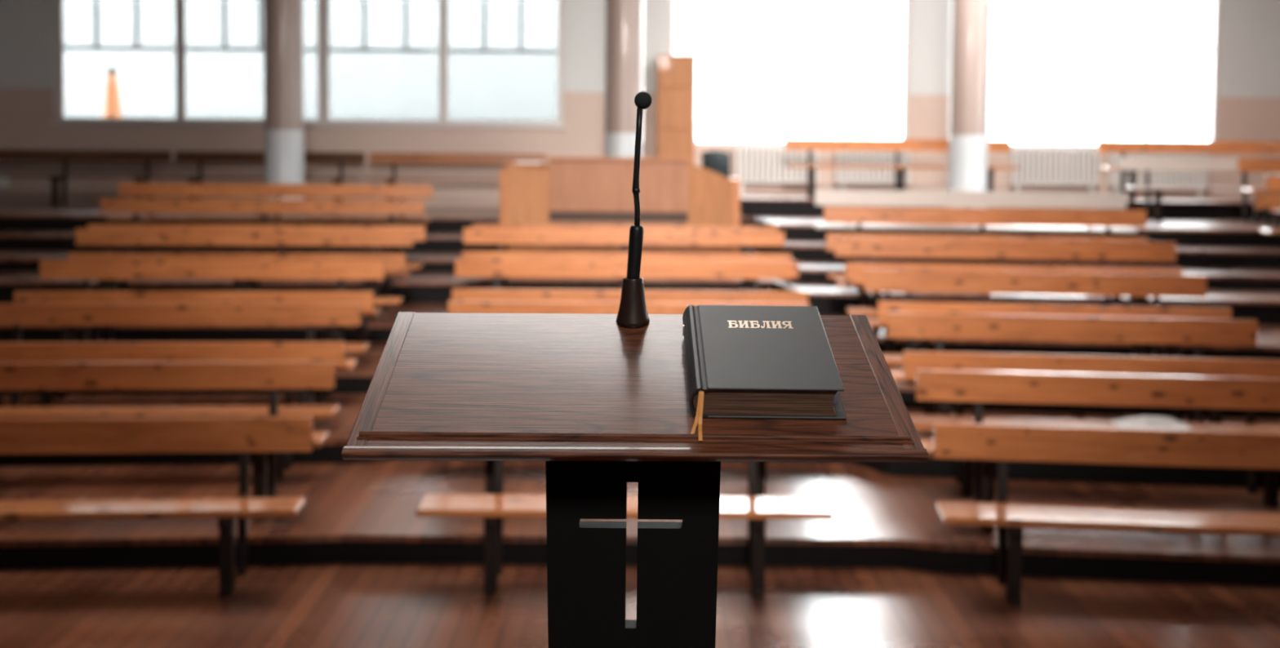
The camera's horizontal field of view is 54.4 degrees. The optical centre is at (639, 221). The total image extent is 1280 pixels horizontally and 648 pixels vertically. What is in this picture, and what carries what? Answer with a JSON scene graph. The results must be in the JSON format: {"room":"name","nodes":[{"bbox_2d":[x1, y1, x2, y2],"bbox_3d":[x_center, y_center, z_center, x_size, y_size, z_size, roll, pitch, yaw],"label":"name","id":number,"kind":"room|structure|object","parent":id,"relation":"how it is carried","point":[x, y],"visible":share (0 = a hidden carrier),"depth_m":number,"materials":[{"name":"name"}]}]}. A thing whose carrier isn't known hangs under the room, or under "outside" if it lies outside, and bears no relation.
{"room":"house of worship","nodes":[
{"label":"house of worship","id":0,"kind":"room"},
{"bbox_2d":[0,563,1279,647],"bbox_3d":[-0.415,1.873,7.902,21.600,0.150,23.000,0,3,0],"label":"floor","id":1,"kind":"structure","parent":0,"point":[329,605],"depth_m":6.06,"materials":[{"name":"brown wood"}]},
{"bbox_2d":[0,416,312,596],"bbox_3d":[-2.999,1.445,6.305,2.565,0.822,0.494,0,3,-4],"label":"bench","id":2,"kind":"object","parent":1,"relation":"on","point":[243,435],"visible":1,"depth_m":6.47,"materials":[{"name":"brown wood"}]},
{"bbox_2d":[416,460,833,597],"bbox_3d":[-0.076,1.463,6.417,2.070,0.822,0.494,0,3,0],"label":"bench","id":3,"kind":"object","parent":1,"relation":"on","point":[497,506],"visible":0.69,"depth_m":6.26,"materials":[{"name":"brown wood"}]},
{"bbox_2d":[933,422,1279,605],"bbox_3d":[2.873,1.496,6.217,2.717,0.822,0.494,1,3,6],"label":"bench","id":4,"kind":"object","parent":1,"relation":"on","point":[1002,443],"visible":1,"depth_m":6.37,"materials":[{"name":"brown wood"}]},
{"bbox_2d":[0,460,1279,586],"bbox_3d":[-0.412,1.494,12.399,21.200,0.163,13.380,0,3,0],"label":"floor","id":5,"kind":"structure","parent":0,"point":[351,513],"depth_m":6.85,"materials":[{"name":"paint"}]},
{"bbox_2d":[0,361,334,518],"bbox_3d":[-3.122,1.242,7.086,2.657,0.822,0.494,0,3,-4],"label":"bench","id":6,"kind":"object","parent":5,"relation":"on","point":[273,376],"visible":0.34,"depth_m":7.27,"materials":[{"name":"brown wood"}]},
{"bbox_2d":[0,342,344,481],"bbox_3d":[-3.224,1.202,7.877,2.604,0.822,0.494,0,3,-4],"label":"bench","id":7,"kind":"object","parent":5,"relation":"on","point":[28,352],"visible":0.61,"depth_m":8.01,"materials":[{"name":"brown wood"}]},
{"bbox_2d":[484,460,764,496],"bbox_3d":[-0.085,1.258,7.258,2.250,0.822,0.494,0,3,0],"label":"bench","id":8,"kind":"object","parent":5,"relation":"on","point":[489,464],"visible":0.02,"depth_m":7.10,"materials":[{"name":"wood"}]},
{"bbox_2d":[764,462,766,479],"bbox_3d":[-0.085,1.216,8.107,2.450,0.822,0.494,0,3,0],"label":"bench","id":9,"kind":"object","parent":5,"relation":"on","point":[765,462],"visible":0.06,"depth_m":7.96,"materials":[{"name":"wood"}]},
{"bbox_2d":[902,351,1279,507],"bbox_3d":[2.896,1.263,7.624,2.494,0.822,0.494,1,3,6],"label":"bench","id":10,"kind":"object","parent":5,"relation":"on","point":[913,361],"visible":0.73,"depth_m":7.73,"materials":[{"name":"brown wood"}]},
{"bbox_2d":[1110,415,1192,429],"bbox_3d":[3.091,1.203,7.525,0.436,0.055,0.212,1,3,6],"label":"crumpled bag","id":11,"kind":"object","parent":10,"relation":"on","point":[1145,422],"visible":1,"depth_m":7.46,"materials":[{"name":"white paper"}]},
{"bbox_2d":[915,369,1279,531],"bbox_3d":[2.866,1.298,6.918,2.580,0.822,0.494,1,3,6],"label":"bench","id":12,"kind":"object","parent":5,"relation":"on","point":[978,387],"visible":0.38,"depth_m":7.10,"materials":[{"name":"brown wood"}]},
{"bbox_2d":[0,0,1279,207],"bbox_3d":[-0.382,-2.358,19.057,21.600,7.200,0.300,0,3,0],"label":"wall","id":13,"kind":"structure","parent":0,"point":[1249,96],"depth_m":18.96,"materials":[{"name":"paint"}]},
{"bbox_2d":[0,173,8,186],"bbox_3d":[-9.725,-0.626,18.980,0.200,0.200,0.012,0,3,0],"label":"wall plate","id":14,"kind":"object","parent":13,"relation":"attached to","point":[4,181],"visible":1,"depth_m":18.97,"materials":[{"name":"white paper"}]},
{"bbox_2d":[48,121,567,128],"bbox_3d":[-5.049,-1.466,18.953,7.880,0.045,0.100,0,3,0],"label":"trim","id":15,"kind":"structure","parent":13,"relation":"attached to","point":[50,122],"depth_m":18.91,"materials":[{"name":"white paint"}]},
{"bbox_2d":[53,0,564,125],"bbox_3d":[-5.038,-2.791,18.962,7.760,2.600,0.090,0,3,0],"label":"window","id":16,"kind":"structure","parent":13,"relation":"in","point":[323,49],"depth_m":18.95,"materials":[{"name":"white paint"}]},
{"bbox_2d":[66,0,175,47],"bbox_3d":[-7.929,-3.374,19.051,1.730,1.390,0.049,0,3,0],"label":"window pane","id":17,"kind":"structure","parent":16,"relation":"hanging from","point":[157,18],"depth_m":19.07,"materials":[{"name":"glass"}]},
{"bbox_2d":[186,0,263,47],"bbox_3d":[-6.069,-3.359,19.051,1.730,1.390,0.049,0,3,0],"label":"window pane","id":18,"kind":"structure","parent":16,"relation":"hanging from","point":[205,17],"depth_m":19.06,"materials":[{"name":"glass"}]},
{"bbox_2d":[330,0,439,48],"bbox_3d":[-3.894,-3.342,19.051,1.680,1.390,0.049,0,3,0],"label":"window pane","id":19,"kind":"structure","parent":16,"relation":"hanging from","point":[384,18],"depth_m":19.07,"materials":[{"name":"glass"}]},
{"bbox_2d":[448,0,558,49],"bbox_3d":[-2.084,-3.328,19.051,1.680,1.390,0.049,0,3,0],"label":"window pane","id":20,"kind":"structure","parent":16,"relation":"hanging from","point":[540,17],"depth_m":19.06,"materials":[{"name":"glass"}]},
{"bbox_2d":[668,0,910,146],"bbox_3d":[2.272,-2.738,18.962,3.660,3.190,0.090,0,3,0],"label":"window","id":21,"kind":"structure","parent":13,"relation":"in","point":[788,45],"depth_m":18.94,"materials":[{"name":"white paint"}]},
{"bbox_2d":[987,0,1221,149],"bbox_3d":[7.046,-2.701,18.962,3.550,3.190,0.090,0,3,0],"label":"window","id":22,"kind":"structure","parent":13,"relation":"in","point":[1217,3],"depth_m":18.94,"materials":[{"name":"white paint"}]},
{"bbox_2d":[0,393,1279,488],"bbox_3d":[-0.410,1.296,13.100,21.200,0.162,11.960,0,3,0],"label":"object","id":23,"kind":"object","parent":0,"point":[339,428],"depth_m":8.19,"materials":[{"name":"paint"}]},
{"bbox_2d":[0,302,360,406],"bbox_3d":[-3.370,1.000,8.657,2.760,0.822,0.494,0,3,-4],"label":"bench","id":24,"kind":"object","parent":23,"relation":"on","point":[17,315],"visible":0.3,"depth_m":8.82,"materials":[{"name":"brown wood"}]},
{"bbox_2d":[13,291,373,406],"bbox_3d":[-3.426,0.961,9.451,2.712,0.822,0.494,0,3,-4],"label":"bench","id":25,"kind":"object","parent":23,"relation":"on","point":[366,299],"visible":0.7,"depth_m":9.60,"materials":[{"name":"brown wood"}]},
{"bbox_2d":[448,300,809,314],"bbox_3d":[-0.083,1.012,8.948,2.650,0.822,0.494,0,3,0],"label":"bench","id":26,"kind":"object","parent":23,"relation":"on","point":[454,306],"visible":0.12,"depth_m":9.10,"materials":[{"name":"brown wood"}]},
{"bbox_2d":[452,288,808,303],"bbox_3d":[-0.083,0.970,9.797,2.850,0.822,0.494,0,3,0],"label":"bench","id":27,"kind":"object","parent":23,"relation":"on","point":[462,295],"visible":0.23,"depth_m":9.96,"materials":[{"name":"brown wood"}]},
{"bbox_2d":[877,301,1231,422],"bbox_3d":[3.021,1.033,9.021,2.534,0.822,0.494,1,3,6],"label":"bench","id":28,"kind":"object","parent":23,"relation":"on","point":[883,307],"visible":0.31,"depth_m":9.16,"materials":[{"name":"brown wood"}]},
{"bbox_2d":[887,312,1257,422],"bbox_3d":[2.909,1.066,8.324,2.445,0.822,0.494,1,3,6],"label":"bench","id":29,"kind":"object","parent":23,"relation":"on","point":[1197,332],"visible":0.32,"depth_m":8.47,"materials":[{"name":"brown wood"}]},
{"bbox_2d":[0,271,1279,324],"bbox_3d":[-0.405,0.648,15.200,21.200,0.232,7.702,0,3,0],"label":"floor","id":30,"kind":"structure","parent":0,"point":[829,299],"depth_m":12.81,"materials":[{"name":"paint"}]},
{"bbox_2d":[99,198,424,253],"bbox_3d":[-4.096,0.180,13.412,3.474,0.822,0.494,0,3,-4],"label":"bench","id":31,"kind":"object","parent":30,"relation":"on","point":[135,206],"visible":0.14,"depth_m":13.57,"materials":[{"name":"brown wood"}]},
{"bbox_2d":[499,156,740,253],"bbox_3d":[-0.234,-0.098,14.643,2.770,1.315,0.640,0,3,0],"label":"wooden desk","id":32,"kind":"object","parent":30,"relation":"on","point":[568,190],"visible":0.76,"depth_m":14.44,"materials":[{"name":"brown wood"}]},
{"bbox_2d":[501,163,549,165],"bbox_3d":[-1.325,-0.672,14.595,0.540,0.020,0.520,0,3,0],"label":"shelf","id":33,"kind":"object","parent":32,"relation":"attached to","point":[508,164],"depth_m":14.34,"materials":[{"name":"orange wood"}]},
{"bbox_2d":[513,161,543,163],"bbox_3d":[-1.312,-0.695,14.617,0.330,0.020,0.230,0,3,-11],"label":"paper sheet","id":34,"kind":"object","parent":32,"relation":"on","point":[515,162],"visible":0.93,"depth_m":14.51,"materials":[{"name":"white paper"}]},
{"bbox_2d":[823,206,1146,289],"bbox_3d":[3.479,0.283,12.531,3.216,0.822,0.494,1,3,6],"label":"bench","id":35,"kind":"object","parent":30,"relation":"on","point":[1108,219],"visible":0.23,"depth_m":12.69,"materials":[{"name":"brown wood"}]},
{"bbox_2d":[0,203,1279,247],"bbox_3d":[-0.400,0.024,16.444,21.200,0.200,5.155,0,3,0],"label":"floor","id":36,"kind":"structure","parent":0,"point":[13,216],"depth_m":15.49,"materials":[{"name":"paint"}]},
{"bbox_2d":[0,149,171,205],"bbox_3d":[-8.605,-0.650,18.421,3.180,0.822,0.494,0,3,0],"label":"bench","id":37,"kind":"object","parent":36,"relation":"on","point":[65,156],"visible":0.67,"depth_m":18.58,"materials":[{"name":"brown wood"}]},
{"bbox_2d":[164,151,364,199],"bbox_3d":[-5.530,-0.626,18.421,2.830,0.822,0.494,0,3,0],"label":"bench","id":38,"kind":"object","parent":36,"relation":"on","point":[200,157],"visible":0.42,"depth_m":18.58,"materials":[{"name":"brown wood"}]},
{"bbox_2d":[261,0,308,216],"bbox_3d":[-4.522,-2.954,15.775,0.580,5.750,0.580,0,3,0],"label":"pillar","id":39,"kind":"structure","parent":36,"relation":"on","point":[283,20],"depth_m":15.64,"materials":[{"name":"paint"}]},
{"bbox_2d":[363,152,545,199],"bbox_3d":[-2.730,-0.604,18.421,2.630,0.822,0.494,0,3,0],"label":"bench","id":40,"kind":"object","parent":36,"relation":"on","point":[393,158],"visible":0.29,"depth_m":18.58,"materials":[{"name":"red wood"}]},
{"bbox_2d":[656,54,696,164],"bbox_3d":[0.535,-1.332,18.697,0.590,2.300,0.440,0,3,0],"label":"tall cabinet","id":41,"kind":"object","parent":36,"relation":"on","point":[675,73],"visible":0.77,"depth_m":18.47,"materials":[{"name":"brown wood"}]},
{"bbox_2d":[946,0,991,208],"bbox_3d":[4.200,-2.886,15.775,0.580,5.750,0.580,0,3,0],"label":"pillar","id":42,"kind":"structure","parent":36,"relation":"on","point":[970,40],"depth_m":15.64,"materials":[{"name":"paint"}]},
{"bbox_2d":[1120,157,1265,222],"bbox_3d":[7.878,-0.401,16.004,3.250,0.822,0.494,0,3,0],"label":"bench","id":43,"kind":"object","parent":36,"relation":"on","point":[1147,164],"visible":0.82,"depth_m":16.16,"materials":[{"name":"brown wood"}]},
{"bbox_2d":[1237,158,1279,226],"bbox_3d":[8.383,-0.343,14.906,2.212,0.822,0.494,1,3,6],"label":"bench","id":44,"kind":"object","parent":36,"relation":"on","point":[1267,166],"visible":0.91,"depth_m":15.15,"materials":[{"name":"brown wood"}]},
{"bbox_2d":[1265,173,1279,175],"bbox_3d":[7.624,-0.480,14.883,0.210,0.185,0.170,0,3,0],"label":"box","id":45,"kind":"object","parent":44,"relation":"on","point":[1265,174],"visible":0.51,"depth_m":14.79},
{"bbox_2d":[0,303,1279,359],"bbox_3d":[-0.407,0.885,14.501,21.200,0.172,9.122,0,3,0],"label":"floor","id":46,"kind":"structure","parent":0,"point":[1268,347],"depth_m":11.22,"materials":[{"name":"paint"}]},
{"bbox_2d":[75,228,413,319],"bbox_3d":[-3.779,0.494,11.803,3.186,0.822,0.494,0,3,-4],"label":"bench","id":47,"kind":"object","parent":46,"relation":"on","point":[116,237],"visible":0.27,"depth_m":11.95,"materials":[{"name":"brown wood"}]},
{"bbox_2d":[87,224,425,309],"bbox_3d":[-3.907,0.454,12.592,3.393,0.822,0.494,0,3,-4],"label":"bench","id":48,"kind":"object","parent":46,"relation":"on","point":[419,230],"visible":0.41,"depth_m":12.73,"materials":[{"name":"brown wood"}]},
{"bbox_2d":[463,227,784,290],"bbox_3d":[-0.164,0.497,12.327,3.220,0.822,0.494,0,3,0],"label":"bench","id":49,"kind":"object","parent":46,"relation":"on","point":[500,237],"visible":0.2,"depth_m":12.48,"materials":[{"name":"brown wood"}]},
{"bbox_2d":[471,223,777,290],"bbox_3d":[-0.164,0.455,13.176,3.280,0.822,0.494,0,3,0],"label":"bench","id":50,"kind":"object","parent":46,"relation":"on","point":[473,225],"visible":0.1,"depth_m":13.33,"materials":[{"name":"brown wood"}]},
{"bbox_2d":[826,232,1147,318],"bbox_3d":[3.300,0.549,11.810,3.022,0.822,0.494,1,3,6],"label":"bench","id":51,"kind":"object","parent":46,"relation":"on","point":[830,237],"visible":0.27,"depth_m":11.94,"materials":[{"name":"brown wood"}]},
{"bbox_2d":[835,237,1176,333],"bbox_3d":[3.268,0.584,11.105,3.012,0.822,0.494,1,3,6],"label":"bench","id":52,"kind":"object","parent":46,"relation":"on","point":[873,247],"visible":0.56,"depth_m":11.25,"materials":[{"name":"brown wood"}]},
{"bbox_2d":[0,231,1279,269],"bbox_3d":[-0.402,0.236,16.099,21.200,0.190,5.865,0,3,0],"label":"floor","id":53,"kind":"structure","parent":0,"point":[1228,257],"depth_m":14.38,"materials":[{"name":"paint"}]},
{"bbox_2d":[604,0,643,157],"bbox_3d":[-0.197,-2.835,16.079,0.580,5.950,0.580,0,3,0],"label":"pillar","id":54,"kind":"structure","parent":53,"relation":"on","point":[624,18],"depth_m":15.92,"materials":[{"name":"paint"}]},
{"bbox_2d":[701,150,730,177],"bbox_3d":[1.017,-0.374,15.907,0.426,1.071,0.518,1,3,20],"label":"chair","id":55,"kind":"object","parent":53,"relation":"on","point":[717,162],"visible":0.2,"depth_m":15.66,"materials":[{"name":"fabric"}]},
{"bbox_2d":[1265,175,1279,213],"bbox_3d":[8.231,-0.090,13.817,2.313,0.822,0.494,1,3,6],"label":"bench","id":56,"kind":"object","parent":53,"relation":"on","point":[1272,182],"visible":0.85,"depth_m":14.09,"materials":[{"name":"brown wood"}]},
{"bbox_2d":[0,250,1279,291],"bbox_3d":[-0.403,0.431,15.649,21.200,0.156,6.784,0,3,0],"label":"floor","id":57,"kind":"structure","parent":0,"point":[809,272],"depth_m":13.69,"materials":[{"name":"paint"}]},
{"bbox_2d":[106,182,433,253],"bbox_3d":[-4.203,-0.021,14.289,3.585,0.822,0.494,0,3,-4],"label":"bench","id":58,"kind":"object","parent":57,"relation":"on","point":[152,190],"visible":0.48,"depth_m":14.40,"materials":[{"name":"brown wood"}]},
{"bbox_2d":[814,189,1137,266],"bbox_3d":[3.540,0.088,13.309,3.300,0.822,0.494,1,3,6],"label":"bench","id":59,"kind":"object","parent":57,"relation":"on","point":[967,199],"visible":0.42,"depth_m":13.41,"materials":[{"name":"brown wood"}]},
{"bbox_2d":[1254,193,1279,234],"bbox_3d":[7.929,0.137,13.028,2.715,0.822,0.494,1,3,6],"label":"bench","id":60,"kind":"object","parent":57,"relation":"on","point":[1262,201],"visible":1,"depth_m":13.31,"materials":[{"name":"brown wood"}]},
{"bbox_2d":[2,342,1279,418],"bbox_3d":[-0.409,1.093,13.801,21.200,0.175,10.541,0,3,0],"label":"floor","id":61,"kind":"structure","parent":0,"point":[357,380],"depth_m":9.67,"materials":[{"name":"paint"}]},
{"bbox_2d":[39,260,383,342],"bbox_3d":[-3.556,0.746,10.231,2.811,0.822,0.494,0,3,-4],"label":"bench","id":62,"kind":"object","parent":61,"relation":"on","point":[340,270],"visible":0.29,"depth_m":10.38,"materials":[{"name":"brown wood"}]},
{"bbox_2d":[67,253,405,342],"bbox_3d":[-3.605,0.706,11.026,2.979,0.822,0.494,0,3,-4],"label":"bench","id":63,"kind":"object","parent":61,"relation":"on","point":[392,262],"visible":0.22,"depth_m":11.16,"materials":[{"name":"brown wood"}]},
{"bbox_2d":[455,258,798,291],"bbox_3d":[-0.116,0.753,10.637,2.980,0.822,0.494,0,3,0],"label":"bench","id":64,"kind":"object","parent":61,"relation":"on","point":[497,268],"visible":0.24,"depth_m":10.79,"materials":[{"name":"brown wood"}]},
{"bbox_2d":[462,251,791,291],"bbox_3d":[-0.126,0.711,11.486,3.080,0.822,0.494,0,3,0],"label":"bench","id":65,"kind":"object","parent":61,"relation":"on","point":[465,255],"visible":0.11,"depth_m":11.64,"materials":[{"name":"brown wood"}]},
{"bbox_2d":[845,262,1182,356],"bbox_3d":[3.140,0.789,10.418,2.790,0.822,0.494,1,3,6],"label":"bench","id":66,"kind":"object","parent":61,"relation":"on","point":[855,271],"visible":0.26,"depth_m":10.55,"materials":[{"name":"brown wood"}]},
{"bbox_2d":[863,269,1206,357],"bbox_3d":[3.098,0.824,9.713,2.643,0.822,0.494,1,3,6],"label":"bench","id":67,"kind":"object","parent":61,"relation":"on","point":[1155,286],"visible":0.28,"depth_m":9.86,"materials":[{"name":"brown wood"}]},
{"bbox_2d":[739,193,1274,220],"bbox_3d":[5.777,-0.216,17.809,8.850,0.240,2.400,0,3,0],"label":"floor","id":68,"kind":"structure","parent":0,"point":[751,204],"depth_m":16.63,"materials":[{"name":"paint"}]},
{"bbox_2d":[734,145,818,194],"bbox_3d":[2.066,-0.787,18.843,1.280,0.740,0.100,0,3,0],"label":"radiator","id":69,"kind":"object","parent":68,"relation":"on","point":[753,148],"visible":0.71,"depth_m":18.79,"materials":[{"name":"white metal"}]},
{"bbox_2d":[835,151,911,190],"bbox_3d":[3.531,-0.775,18.843,1.150,0.740,0.100,0,3,0],"label":"radiator","id":70,"kind":"object","parent":68,"relation":"on","point":[837,181],"visible":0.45,"depth_m":18.80,"materials":[{"name":"white metal"}]},
{"bbox_2d":[783,137,1019,198],"bbox_3d":[3.581,-0.732,17.140,3.150,0.822,0.494,0,3,0],"label":"bench","id":71,"kind":"object","parent":68,"relation":"on","point":[896,145],"visible":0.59,"depth_m":17.30,"materials":[{"name":"brown wood"}]},
{"bbox_2d":[1009,146,1099,192],"bbox_3d":[6.281,-0.754,18.843,1.350,0.740,0.100,0,3,0],"label":"radiator","id":72,"kind":"object","parent":68,"relation":"on","point":[1085,171],"visible":0.95,"depth_m":18.80,"materials":[{"name":"white metal"}]},
{"bbox_2d":[1108,152,1208,197],"bbox_3d":[7.856,-0.741,18.843,1.500,0.740,0.100,0,3,0],"label":"radiator","id":73,"kind":"object","parent":68,"relation":"on","point":[1157,178],"visible":0.36,"depth_m":18.80,"materials":[{"name":"white metal"}]},
{"bbox_2d":[1097,140,1279,200],"bbox_3d":[7.791,-0.686,16.891,3.030,0.822,0.494,0,3,0],"label":"bench","id":74,"kind":"object","parent":68,"relation":"on","point":[1122,147],"visible":0.71,"depth_m":17.05,"materials":[{"name":"brown wood"}]},
{"bbox_3d":[-0.014,1.835,-0.370,6.440,0.750,6.080,0,3,0],"label":"floor","id":75,"kind":"structure","parent":0,"visible":0},
{"bbox_2d":[341,311,928,647],"bbox_3d":[-0.011,0.750,1.602,0.672,1.223,0.406,0,3,0],"label":"lectern","id":76,"kind":"object","parent":75,"relation":"on","point":[605,404],"visible":0.98,"depth_m":1.52,"materials":[{"name":"brown wood"}]},
{"bbox_2d":[616,91,652,328],"bbox_3d":[-0.009,-0.017,1.732,0.048,0.327,0.047,0,3,0],"label":"microphone","id":77,"kind":"object","parent":76,"relation":"on","point":[633,313],"visible":1,"depth_m":1.73,"materials":[{"name":"black plastic"}]},
{"bbox_2d":[682,304,846,440],"bbox_3d":[0.152,0.183,1.571,0.191,0.127,0.279,0,3,0],"label":"book","id":78,"kind":"object","parent":76,"relation":"on","point":[744,362],"visible":1,"depth_m":1.53,"materials":[{"name":"black leather"}]},
{"label":"outside","id":79,"kind":"structure","parent":0,"visible":0},
{"bbox_3d":[-0.004,0.471,39.822,80.000,0.500,40.500,0,3,0],"label":"ground","id":80,"kind":"structure","parent":79,"visible":0},
{"bbox_2d":[103,66,121,117],"bbox_3d":[-8.844,-0.749,20.892,0.340,3.670,0.340,0,3,0],"label":"post","id":81,"kind":"object","parent":80,"relation":"on","point":[112,105],"visible":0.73,"depth_m":20.73,"materials":[{"name":"orange wood"}]},
{"bbox_2d":[63,0,697,141],"bbox_3d":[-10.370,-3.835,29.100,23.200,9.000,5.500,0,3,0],"label":"window pane","id":82,"kind":"structure","parent":80,"relation":"on","point":[220,84],"depth_m":26.88,"materials":[{"name":"glass"}]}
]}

